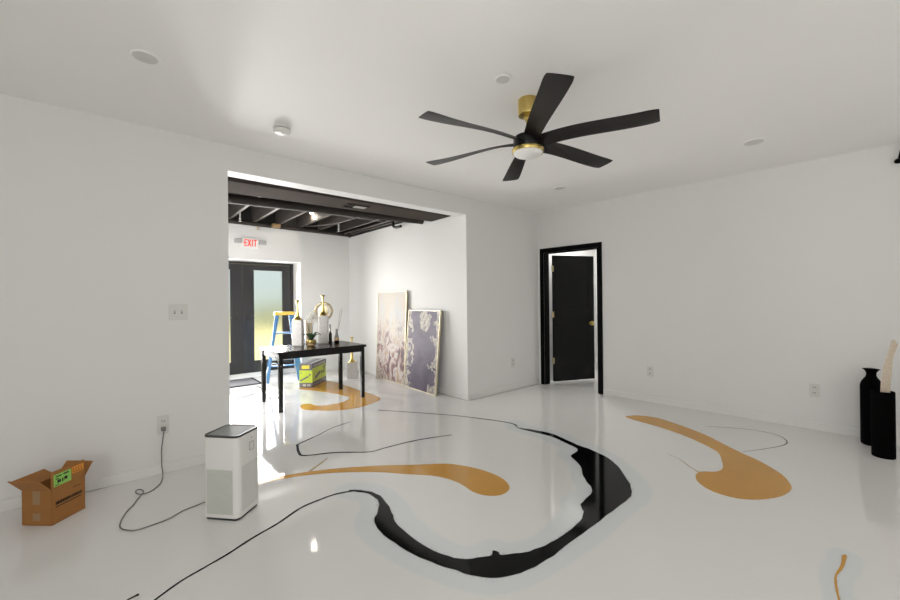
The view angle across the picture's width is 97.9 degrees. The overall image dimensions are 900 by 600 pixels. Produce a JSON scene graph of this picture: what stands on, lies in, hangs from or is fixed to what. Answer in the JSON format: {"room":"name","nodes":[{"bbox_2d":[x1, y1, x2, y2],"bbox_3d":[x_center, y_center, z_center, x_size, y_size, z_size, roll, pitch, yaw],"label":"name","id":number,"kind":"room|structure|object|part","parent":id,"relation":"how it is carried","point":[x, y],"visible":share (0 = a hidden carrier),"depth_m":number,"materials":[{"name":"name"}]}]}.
{"room":"art studio","nodes":[
{"label":"art studio","id":0,"kind":"room"},
{"bbox_2d":[228,223,349,372],"bbox_3d":[-3.396,0.054,6.799,3.312,2.600,0.500,-1,0,-41],"label":"wall","id":1,"kind":"structure","parent":0,"point":[320,262],"depth_m":7.23,"materials":[{"name":"white paint"}]},
{"bbox_2d":[234,237,265,247],"bbox_3d":[-3.316,-0.947,6.509,0.470,0.160,0.060,-1,0,-41],"label":"exit sign","id":2,"kind":"object","parent":1,"relation":"attached to","point":[246,242],"visible":1,"depth_m":6.49,"materials":[{"name":"white plastic"}]},
{"bbox_2d":[229,261,293,379],"bbox_3d":[-3.611,0.346,6.813,1.740,2.020,0.154,-1,0,-41],"label":"door","id":3,"kind":"structure","parent":1,"relation":"in","point":[257,291],"depth_m":6.96,"materials":[{"name":"black metal"}]},
{"bbox_3d":[-3.941,0.276,6.540,0.485,1.597,0.008,-1,0,-41],"label":"pane","id":4,"kind":"part","parent":3,"relation":"part of","materials":[{"name":"clear glass"}]},
{"bbox_3d":[-3.674,0.307,6.699,0.118,0.240,0.062,-1,0,-41],"label":"handle","id":5,"kind":"part","parent":3,"relation":"part of","materials":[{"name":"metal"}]},
{"bbox_3d":[-3.490,0.305,6.857,0.118,0.240,0.062,-1,0,-41],"label":"handle","id":6,"kind":"part","parent":3,"relation":"part of","materials":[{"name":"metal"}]},
{"bbox_3d":[-3.290,0.270,7.099,0.486,1.597,0.008,-1,0,-41],"label":"pane","id":7,"kind":"part","parent":3,"relation":"part of","materials":[{"name":"clear glass"}]},
{"bbox_2d":[326,365,346,370],"bbox_3d":[-2.311,1.306,7.381,0.899,0.075,0.013,-1,0,-41],"label":"baseboard","id":8,"kind":"structure","parent":1,"relation":"attached to","point":[344,366],"depth_m":7.46,"materials":[{"name":"white paint"}]},
{"bbox_2d":[0,93,596,499],"bbox_3d":[-0.810,-0.004,4.356,9.450,2.657,0.170,-1,0,-41],"label":"wall","id":9,"kind":"structure","parent":0,"point":[106,224],"depth_m":2.93,"materials":[{"name":"white paint"}]},
{"bbox_2d":[0,454,204,512],"bbox_3d":[-3.044,1.307,2.301,3.125,0.075,0.013,-1,0,-41],"label":"baseboard","id":10,"kind":"structure","parent":9,"relation":"attached to","point":[15,502],"depth_m":2.88,"materials":[{"name":"white paint"}]},
{"bbox_2d":[157,415,168,434],"bbox_3d":[-2.213,0.963,3.022,0.076,0.145,0.010,-1,0,-41],"label":"wall outlet","id":11,"kind":"object","parent":9,"relation":"attached to","point":[163,420],"visible":0.98,"depth_m":3.02,"materials":[{"name":"white plastic"}]},
{"bbox_2d":[168,304,187,319],"bbox_3d":[-2.142,0.096,3.087,0.124,0.126,0.016,-1,0,-41],"label":"light switch","id":12,"kind":"object","parent":9,"relation":"attached to","point":[176,311],"visible":1,"depth_m":3.09,"materials":[{"name":"white plastic"}]},
{"bbox_2d":[468,379,538,399],"bbox_3d":[0.814,1.272,5.618,1.518,0.075,0.013,-1,0,-41],"label":"baseboard","id":13,"kind":"structure","parent":9,"relation":"attached to","point":[532,382],"depth_m":5.54,"materials":[{"name":"white paint"}]},
{"bbox_2d":[511,358,514,366],"bbox_3d":[0.923,0.913,5.717,0.075,0.130,0.010,-1,0,-41],"label":"wall outlet","id":14,"kind":"object","parent":9,"relation":"attached to","point":[512,359],"visible":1,"depth_m":5.71,"materials":[{"name":"white plastic"}]},
{"bbox_2d":[228,192,402,237],"bbox_3d":[-2.368,-1.463,5.586,3.552,0.490,3.704,-1,0,-41],"label":"ceiling","id":15,"kind":"structure","parent":0,"point":[246,214],"depth_m":6.87,"materials":[{"name":"black paint"}]},
{"bbox_2d":[228,193,256,218],"bbox_3d":[-2.543,-1.452,5.106,0.040,0.310,3.194,-1,0,-41],"label":"joist","id":16,"kind":"object","parent":15,"relation":"attached to","point":[233,209],"depth_m":5.88,"materials":[{"name":"brown paint"}]},
{"bbox_2d":[252,197,277,221],"bbox_3d":[-2.258,-1.455,5.350,0.040,0.310,3.194,-1,0,-41],"label":"joist","id":17,"kind":"object","parent":15,"relation":"attached to","point":[258,213],"visible":0.07,"depth_m":6.16,"materials":[{"name":"brown paint"}]},
{"bbox_2d":[275,209,305,223],"bbox_3d":[-1.974,-1.457,5.595,0.040,0.310,3.194,-1,0,-41],"label":"joist","id":18,"kind":"object","parent":15,"relation":"attached to","point":[282,216],"visible":0.07,"depth_m":6.43,"materials":[{"name":"brown paint"}]},
{"bbox_2d":[297,212,330,226],"bbox_3d":[-1.690,-1.460,5.839,0.040,0.310,3.194,-1,0,-41],"label":"joist","id":19,"kind":"object","parent":15,"relation":"attached to","point":[305,219],"visible":0.07,"depth_m":6.63,"materials":[{"name":"brown paint"}]},
{"bbox_2d":[228,194,423,223],"bbox_3d":[-1.778,-1.157,4.901,3.246,0.110,0.116,-1,0,-32],"label":"ceiling pipe","id":20,"kind":"object","parent":15,"relation":"attached to","point":[232,198],"visible":0.6,"depth_m":4.84,"materials":[{"name":"metal"}]},
{"bbox_2d":[318,215,351,229],"bbox_3d":[-1.405,-1.462,6.083,0.040,0.310,3.194,-1,0,-41],"label":"joist","id":21,"kind":"object","parent":15,"relation":"attached to","point":[333,218],"visible":0.07,"depth_m":6.85,"materials":[{"name":"brown paint"}]},
{"bbox_2d":[306,217,359,226],"bbox_3d":[-1.776,-1.292,6.305,2.068,0.082,0.095,-1,0,42],"label":"conduit","id":22,"kind":"object","parent":21,"relation":"attached to","point":[355,217],"visible":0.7,"depth_m":6.46,"materials":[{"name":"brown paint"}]},
{"bbox_2d":[322,213,386,221],"bbox_3d":[-1.508,-1.294,6.075,1.250,0.025,0.060,-1,0,-41],"label":"brace","id":23,"kind":"object","parent":21,"relation":"attached to","point":[322,213],"visible":0.21,"depth_m":6.19,"materials":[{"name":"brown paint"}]},
{"bbox_2d":[336,219,377,232],"bbox_3d":[-1.357,-1.282,6.482,0.037,0.038,2.380,-1,0,-41],"label":"conduit","id":24,"kind":"object","parent":23,"relation":"attached to","point":[376,219],"visible":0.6,"depth_m":6.72,"materials":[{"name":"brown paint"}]},
{"bbox_2d":[344,221,389,233],"bbox_3d":[-1.236,-1.274,6.586,0.040,0.042,2.380,-1,0,-41],"label":"conduit","id":25,"kind":"object","parent":23,"relation":"attached to","point":[383,221],"visible":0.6,"depth_m":6.80,"materials":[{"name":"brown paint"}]},
{"bbox_2d":[392,221,401,228],"bbox_3d":[-0.849,-1.203,6.221,0.044,0.142,0.244,-1,0,-41],"label":"pipe elbow","id":26,"kind":"object","parent":25,"relation":"attached to","point":[393,222],"visible":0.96,"depth_m":6.23,"materials":[{"name":"black paint"}]},
{"bbox_2d":[228,176,449,221],"bbox_3d":[-1.416,-1.248,4.486,3.280,0.272,0.440,-1,0,-38],"label":"beam","id":27,"kind":"structure","parent":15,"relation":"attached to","point":[235,185],"depth_m":4.39,"materials":[{"name":"brown paint"}]},
{"bbox_2d":[342,203,368,209],"bbox_3d":[-1.133,-1.121,4.709,0.280,0.012,0.150,-1,0,-38],"label":"vent grille","id":28,"kind":"object","parent":27,"relation":"attached to","point":[349,205],"depth_m":4.69,"materials":[{"name":"metal"}]},
{"bbox_2d":[337,218,371,230],"bbox_3d":[-1.121,-1.465,6.328,0.040,0.310,3.194,-1,0,-41],"label":"joist","id":29,"kind":"object","parent":15,"relation":"attached to","point":[354,222],"visible":0.07,"depth_m":7.06,"materials":[{"name":"brown paint"}]},
{"bbox_2d":[350,221,395,234],"bbox_3d":[-1.148,-1.274,6.661,0.037,0.038,2.380,-1,0,-41],"label":"conduit","id":30,"kind":"object","parent":15,"relation":"attached to","point":[395,221],"visible":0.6,"depth_m":6.90,"materials":[{"name":"black metal"}]},
{"bbox_3d":[-3.111,-1.447,4.617,0.040,0.310,3.194,-1,0,-41],"label":"joist","id":31,"kind":"object","parent":15,"relation":"attached to","visible":0},
{"bbox_2d":[228,219,350,236],"bbox_3d":[-3.185,-1.261,6.545,3.280,0.097,0.072,-1,0,-41],"label":"pipe","id":32,"kind":"object","parent":31,"relation":"attached to","point":[233,221],"visible":0.62,"depth_m":6.84,"materials":[{"name":"metal"}]},
{"bbox_2d":[272,223,280,228],"bbox_3d":[-2.943,-1.254,6.632,0.120,0.065,0.084,-1,0,-41],"label":"junction box","id":33,"kind":"object","parent":32,"relation":"attached to","point":[274,225],"visible":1,"depth_m":6.60,"materials":[{"name":"brown metal"}]},
{"bbox_2d":[349,216,458,391],"bbox_3d":[-1.051,0.050,6.702,0.120,2.560,3.704,-1,0,-41],"label":"wall","id":34,"kind":"structure","parent":0,"point":[421,260],"depth_m":6.08,"materials":[{"name":"white paint"}]},
{"bbox_2d":[357,367,467,399],"bbox_3d":[-0.870,1.290,6.403,0.013,0.075,3.374,-1,0,-41],"label":"baseboard","id":35,"kind":"structure","parent":34,"relation":"attached to","point":[439,390],"depth_m":5.42,"materials":[{"name":"white paint"}]},
{"bbox_2d":[0,369,899,599],"bbox_3d":[0.117,1.373,3.291,9.450,0.122,10.460,-1,0,-41],"label":"floor","id":36,"kind":"structure","parent":0,"point":[557,490],"depth_m":2.42,"materials":[{"name":"white plastic"}]},
{"bbox_2d":[8,459,92,525],"bbox_3d":[-2.487,1.182,2.419,0.277,0.314,0.333,-1,0,3],"label":"cardboard box","id":37,"kind":"object","parent":36,"relation":"on","point":[49,498],"visible":1,"depth_m":2.36,"materials":[{"name":"brown cardboard"}]},
{"bbox_2d":[55,471,68,485],"bbox_3d":[-2.352,1.081,2.375,0.001,0.057,0.078,-1,0,3],"label":"label","id":38,"kind":"object","parent":37,"relation":"on","point":[65,477],"depth_m":2.37,"materials":[{"name":"green paper"}]},
{"bbox_2d":[119,424,257,530],"bbox_3d":[-1.820,1.077,2.531,1.141,0.510,0.546,-1,0,27],"label":"air purifier","id":39,"kind":"object","parent":36,"relation":"on","point":[231,450],"visible":1,"depth_m":2.36,"materials":[{"name":"white plastic"}]},
{"bbox_3d":[-1.962,1.159,2.574,0.908,0.347,0.430,-1,0,36],"label":"cord","id":40,"kind":"part","parent":39,"relation":"part of","materials":[{"name":"grey rubber"}]},
{"bbox_2d":[206,469,232,514],"bbox_3d":[-1.386,1.156,2.356,0.172,0.267,0.004,-1,0,8],"label":"grille","id":41,"kind":"object","parent":39,"relation":"attached to","point":[219,482],"depth_m":2.35,"materials":[{"name":"grey plastic"}]},
{"bbox_2d":[208,425,254,435],"bbox_3d":[-1.371,0.825,2.464,0.210,0.008,0.192,-1,0,8],"label":"grille","id":42,"kind":"object","parent":39,"relation":"attached to","point":[226,430],"depth_m":2.46,"materials":[{"name":"grey plastic"}]},
{"bbox_3d":[-1.251,1.146,2.450,0.002,0.270,0.152,-1,0,8],"label":"panel","id":43,"kind":"part","parent":39,"relation":"part of","materials":[{"name":"grey plastic"}]},
{"bbox_2d":[230,378,260,387],"bbox_3d":[-3.546,1.348,6.287,0.860,0.013,0.640,-1,0,-41],"label":"doormat","id":44,"kind":"object","parent":36,"relation":"on","point":[247,381],"visible":0.31,"depth_m":6.36,"materials":[{"name":"grey fabric"}]},
{"bbox_2d":[267,311,300,382],"bbox_3d":[-2.801,0.775,6.632,0.589,1.156,0.397,-1,0,-29],"label":"stepladder","id":45,"kind":"object","parent":36,"relation":"on","point":[290,314],"visible":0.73,"depth_m":6.56,"materials":[{"name":"blue metal"}]},
{"bbox_3d":[-2.929,0.794,6.448,0.044,1.118,0.268,-1,0,13],"label":"rail","id":46,"kind":"part","parent":45,"relation":"part of","materials":[{"name":"metal"}]},
{"bbox_3d":[-3.019,0.800,6.647,0.269,1.109,0.050,-1,0,10],"label":"rail","id":47,"kind":"part","parent":45,"relation":"part of","materials":[{"name":"metal"}]},
{"bbox_3d":[-2.608,0.791,6.623,0.276,1.122,0.083,-1,0,26],"label":"rail","id":48,"kind":"part","parent":45,"relation":"part of","materials":[{"name":"metal"}]},
{"bbox_2d":[299,358,325,386],"bbox_3d":[-2.192,1.159,6.282,0.209,0.363,0.564,-1,0,3],"label":"carton","id":49,"kind":"object","parent":36,"relation":"on","point":[312,372],"visible":1,"depth_m":6.04,"materials":[{"name":"yellow cardboard"}]},
{"bbox_2d":[260,341,365,412],"bbox_3d":[-1.824,0.976,5.266,1.165,0.720,0.740,-1,0,-41],"label":"console table","id":50,"kind":"object","parent":36,"relation":"on","point":[283,352],"visible":0.99,"depth_m":5.13,"materials":[{"name":"black paint"}]},
{"bbox_3d":[-2.455,0.998,5.162,0.048,0.688,0.046,-1,0,-41],"label":"leg","id":51,"kind":"part","parent":50,"relation":"part of","materials":[{"name":"black paint"}]},
{"bbox_3d":[-2.014,0.993,4.657,0.048,0.688,0.046,-1,0,-41],"label":"leg","id":52,"kind":"part","parent":50,"relation":"part of","materials":[{"name":"black paint"}]},
{"bbox_2d":[292,300,303,345],"bbox_3d":[-2.076,0.310,5.340,0.132,0.615,0.132,-1,0,-9],"label":"vase","id":53,"kind":"object","parent":50,"relation":"on","point":[297,322],"visible":1,"depth_m":5.28,"materials":[{"name":"white ceramic"}]},
{"bbox_2d":[304,320,312,343],"bbox_3d":[-1.998,0.450,5.537,0.113,0.335,0.113,-1,0,-41],"label":"glass vase","id":54,"kind":"object","parent":50,"relation":"on","point":[309,325],"visible":0.54,"depth_m":5.49,"materials":[{"name":"glass"}]},
{"bbox_2d":[303,310,320,345],"bbox_3d":[-1.853,0.377,5.237,0.224,0.478,0.188,-1,0,-41],"label":"potted orchid","id":55,"kind":"object","parent":50,"relation":"on","point":[311,316],"visible":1,"depth_m":5.21,"materials":[{"name":"white plant"}]},
{"bbox_2d":[318,295,328,343],"bbox_3d":[-1.802,0.273,5.569,0.135,0.685,0.135,-1,0,-15],"label":"vase","id":56,"kind":"object","parent":50,"relation":"on","point":[323,330],"visible":1,"depth_m":5.51,"materials":[{"name":"white ceramic"}]},
{"bbox_2d":[314,302,332,318],"bbox_3d":[-1.834,0.322,5.693,0.278,0.588,0.060,-1,0,-6],"label":"ring ornament","id":57,"kind":"object","parent":50,"relation":"on","point":[320,303],"visible":0.64,"depth_m":5.68,"materials":[{"name":"gold metal"}]},
{"bbox_2d":[329,324,331,341],"bbox_3d":[-1.740,0.485,5.693,0.048,0.260,0.048,-1,0,-41],"label":"bottle","id":58,"kind":"object","parent":50,"relation":"on","point":[330,333],"visible":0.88,"depth_m":5.68,"materials":[{"name":"glass"}]},
{"bbox_2d":[334,311,341,342],"bbox_3d":[-1.601,0.363,5.616,0.122,0.500,0.069,-1,0,-41],"label":"reed diffuser","id":59,"kind":"object","parent":50,"relation":"on","point":[336,338],"visible":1,"depth_m":5.58,"materials":[{"name":"black glass"}]},
{"bbox_3d":[-1.641,0.991,5.872,0.048,0.688,0.046,-1,0,-41],"label":"leg","id":60,"kind":"part","parent":50,"relation":"part of","materials":[{"name":"black paint"}]},
{"bbox_3d":[-1.200,0.986,5.367,0.048,0.688,0.046,-1,0,-41],"label":"leg","id":61,"kind":"part","parent":50,"relation":"part of","materials":[{"name":"black paint"}]},
{"bbox_2d":[347,337,356,378],"bbox_3d":[-1.686,0.986,6.743,0.170,0.700,0.170,-1,0,-11],"label":"vase","id":62,"kind":"object","parent":36,"relation":"on","point":[351,364],"visible":0.93,"depth_m":6.66,"materials":[{"name":"white ceramic"}]},
{"bbox_2d":[376,291,407,384],"bbox_3d":[-0.967,0.592,6.438,0.088,1.470,0.885,-1,0,-40],"label":"canvas","id":63,"kind":"object","parent":36,"relation":"on","point":[392,305],"visible":0.86,"depth_m":6.40},
{"bbox_2d":[404,310,441,395],"bbox_3d":[-0.413,0.735,5.737,0.136,1.172,0.826,-1,0,-38],"label":"canvas","id":64,"kind":"object","parent":36,"relation":"on","point":[424,326],"visible":1,"depth_m":5.69},
{"bbox_2d":[860,368,880,445],"bbox_3d":[3.727,0.943,3.463,0.144,0.668,0.144,-1,0,-41],"label":"bottle vase","id":65,"kind":"object","parent":36,"relation":"on","point":[870,381],"visible":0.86,"depth_m":3.44,"materials":[{"name":"black ceramic"}]},
{"bbox_2d":[870,389,895,459],"bbox_3d":[3.537,1.010,3.199,0.138,0.536,0.138,-1,0,-41],"label":"vase","id":66,"kind":"object","parent":36,"relation":"on","point":[883,404],"visible":0.93,"depth_m":3.15,"materials":[{"name":"black ceramic"}]},
{"bbox_2d":[880,339,898,392],"bbox_3d":[3.561,0.748,3.174,0.047,0.861,0.105,-1,0,-41],"label":"dried stems","id":67,"kind":"object","parent":66,"relation":"in","point":[886,378],"visible":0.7,"depth_m":3.17,"materials":[{"name":"beige plant"}]},
{"bbox_3d":[3.543,0.760,3.177,0.017,0.836,0.076,-1,0,-41],"label":"stem","id":68,"kind":"part","parent":67,"relation":"part of","materials":[{"name":"beige plant"}]},
{"bbox_3d":[3.545,0.754,3.171,0.018,0.849,0.070,-1,0,-41],"label":"stem","id":69,"kind":"part","parent":67,"relation":"part of","materials":[{"name":"beige plant"}]},
{"bbox_3d":[3.547,0.764,3.171,0.062,0.828,0.016,-1,0,41],"label":"stem","id":70,"kind":"part","parent":67,"relation":"part of","materials":[{"name":"beige plant"}]},
{"bbox_3d":[3.554,0.754,3.167,0.017,0.848,0.064,-1,0,-41],"label":"stem","id":71,"kind":"part","parent":67,"relation":"part of","materials":[{"name":"beige plant"}]},
{"bbox_3d":[3.558,0.754,3.163,0.016,0.848,0.068,-1,0,-41],"label":"stem","id":72,"kind":"part","parent":67,"relation":"part of","materials":[{"name":"beige plant"}]},
{"bbox_3d":[3.568,0.760,3.158,0.016,0.836,0.072,-1,0,-41],"label":"stem","id":73,"kind":"part","parent":67,"relation":"part of","materials":[{"name":"beige plant"}]},
{"bbox_2d":[0,0,899,212],"bbox_3d":[1.308,-1.508,1.876,9.450,0.300,6.716,-1,0,-41],"label":"ceiling","id":74,"kind":"structure","parent":0,"point":[352,81],"depth_m":2.35,"materials":[{"name":"white paint"}]},
{"bbox_2d":[129,49,160,64],"bbox_3d":[-1.667,-1.325,2.141,0.140,0.005,0.140,-1,0,-41],"label":"recessed light","id":75,"kind":"object","parent":74,"relation":"in","point":[145,57],"visible":1,"depth_m":2.14,"materials":[{"name":"white paint"}]},
{"bbox_2d":[273,123,290,135],"bbox_3d":[-1.291,-1.300,3.011,0.128,0.059,0.128,-1,0,-41],"label":"smoke detector","id":76,"kind":"object","parent":74,"relation":"attached to","point":[280,129],"visible":1,"depth_m":2.97,"materials":[{"name":"white plastic"}]},
{"bbox_2d":[495,74,510,83],"bbox_3d":[0.323,-1.345,2.387,0.100,0.005,0.100,-1,0,-41],"label":"recessed light","id":77,"kind":"object","parent":74,"relation":"in","point":[503,78],"visible":1,"depth_m":2.38,"materials":[{"name":"white paint"}]},
{"bbox_2d":[418,73,659,180],"bbox_3d":[0.523,-1.155,2.637,1.563,0.387,1.522,-1,0,-41],"label":"ceiling fan","id":78,"kind":"object","parent":74,"relation":"hanging from","point":[536,111],"visible":1,"depth_m":2.48,"materials":[{"name":"black wood"}]},
{"bbox_3d":[0.149,-1.058,2.855,0.698,0.054,0.145,-1,0,30],"label":"blade","id":79,"kind":"part","parent":78,"relation":"part of","materials":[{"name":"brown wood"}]},
{"bbox_3d":[0.149,-1.061,2.421,0.698,0.058,0.144,-1,0,-30],"label":"blade","id":80,"kind":"part","parent":78,"relation":"part of","materials":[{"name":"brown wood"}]},
{"bbox_3d":[0.526,-1.058,3.071,0.145,0.051,0.698,-1,0,0],"label":"blade","id":81,"kind":"part","parent":78,"relation":"part of","materials":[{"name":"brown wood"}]},
{"bbox_3d":[0.524,-1.064,2.204,0.144,0.058,0.698,-1,0,0],"label":"blade","id":82,"kind":"part","parent":78,"relation":"part of","materials":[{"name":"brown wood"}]},
{"bbox_3d":[0.901,-1.061,2.853,0.698,0.052,0.144,-1,0,-30],"label":"blade","id":83,"kind":"part","parent":78,"relation":"part of","materials":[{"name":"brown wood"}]},
{"bbox_3d":[0.900,-1.064,2.419,0.698,0.055,0.144,-1,0,30],"label":"blade","id":84,"kind":"part","parent":78,"relation":"part of","materials":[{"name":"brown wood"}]},
{"bbox_2d":[553,186,565,189],"bbox_3d":[1.323,-1.352,4.737,0.150,0.005,0.150,-1,0,-41],"label":"recessed light","id":85,"kind":"object","parent":74,"relation":"in","point":[558,187],"visible":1,"depth_m":4.74,"materials":[{"name":"white paint"}]},
{"bbox_2d":[742,138,766,145],"bbox_3d":[2.634,-1.367,3.395,0.170,0.005,0.170,-1,0,-41],"label":"recessed light","id":86,"kind":"object","parent":74,"relation":"in","point":[756,141],"visible":1,"depth_m":3.39,"materials":[{"name":"white paint"}]},
{"bbox_2d":[596,253,597,365],"bbox_3d":[3.438,-0.045,6.546,0.150,2.657,2.046,-1,0,-41],"label":"wall","id":87,"kind":"structure","parent":0,"point":[596,253],"depth_m":7.27,"materials":[{"name":"white paint"}]},
{"bbox_2d":[537,143,899,435],"bbox_3d":[3.689,-0.051,3.835,0.120,2.657,6.502,-1,0,-44],"label":"wall","id":88,"kind":"structure","parent":0,"point":[745,291],"depth_m":4.17,"materials":[{"name":"white paint"}]},
{"bbox_2d":[540,242,602,393],"bbox_3d":[2.044,0.250,6.018,0.839,2.095,0.984,-1,0,-44],"label":"door","id":89,"kind":"structure","parent":88,"relation":"in","point":[573,358],"depth_m":6.16,"materials":[{"name":"black paint"}]},
{"bbox_3d":[1.964,0.283,6.226,0.736,1.970,0.036,-1,0,-16],"label":"panel","id":90,"kind":"part","parent":89,"relation":"part of","materials":[{"name":"black paint"}]},
{"bbox_2d":[647,366,653,376],"bbox_3d":[2.527,0.901,4.943,0.010,0.128,0.078,-1,0,-44],"label":"wall outlet","id":91,"kind":"object","parent":88,"relation":"attached to","point":[650,370],"visible":1,"depth_m":4.94,"materials":[{"name":"white plastic"}]},
{"bbox_2d":[603,389,899,443],"bbox_3d":[3.962,1.237,3.471,0.016,0.075,5.320,-1,0,-44],"label":"baseboard","id":92,"kind":"structure","parent":88,"relation":"attached to","point":[847,431],"depth_m":4.24,"materials":[{"name":"white paint"}]},
{"bbox_2d":[809,383,819,396],"bbox_3d":[3.586,0.889,3.856,0.010,0.128,0.078,-1,0,-45],"label":"wall outlet","id":93,"kind":"object","parent":88,"relation":"attached to","point":[814,389],"visible":1,"depth_m":3.85,"materials":[{"name":"white plastic"}]},
{"bbox_2d":[894,151,899,163],"bbox_3d":[3.974,-1.305,3.402,0.170,0.224,0.054,-1,0,19],"label":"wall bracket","id":94,"kind":"object","parent":88,"relation":"attached to","point":[897,161],"visible":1,"depth_m":3.42,"materials":[{"name":"black paint"}]}
]}

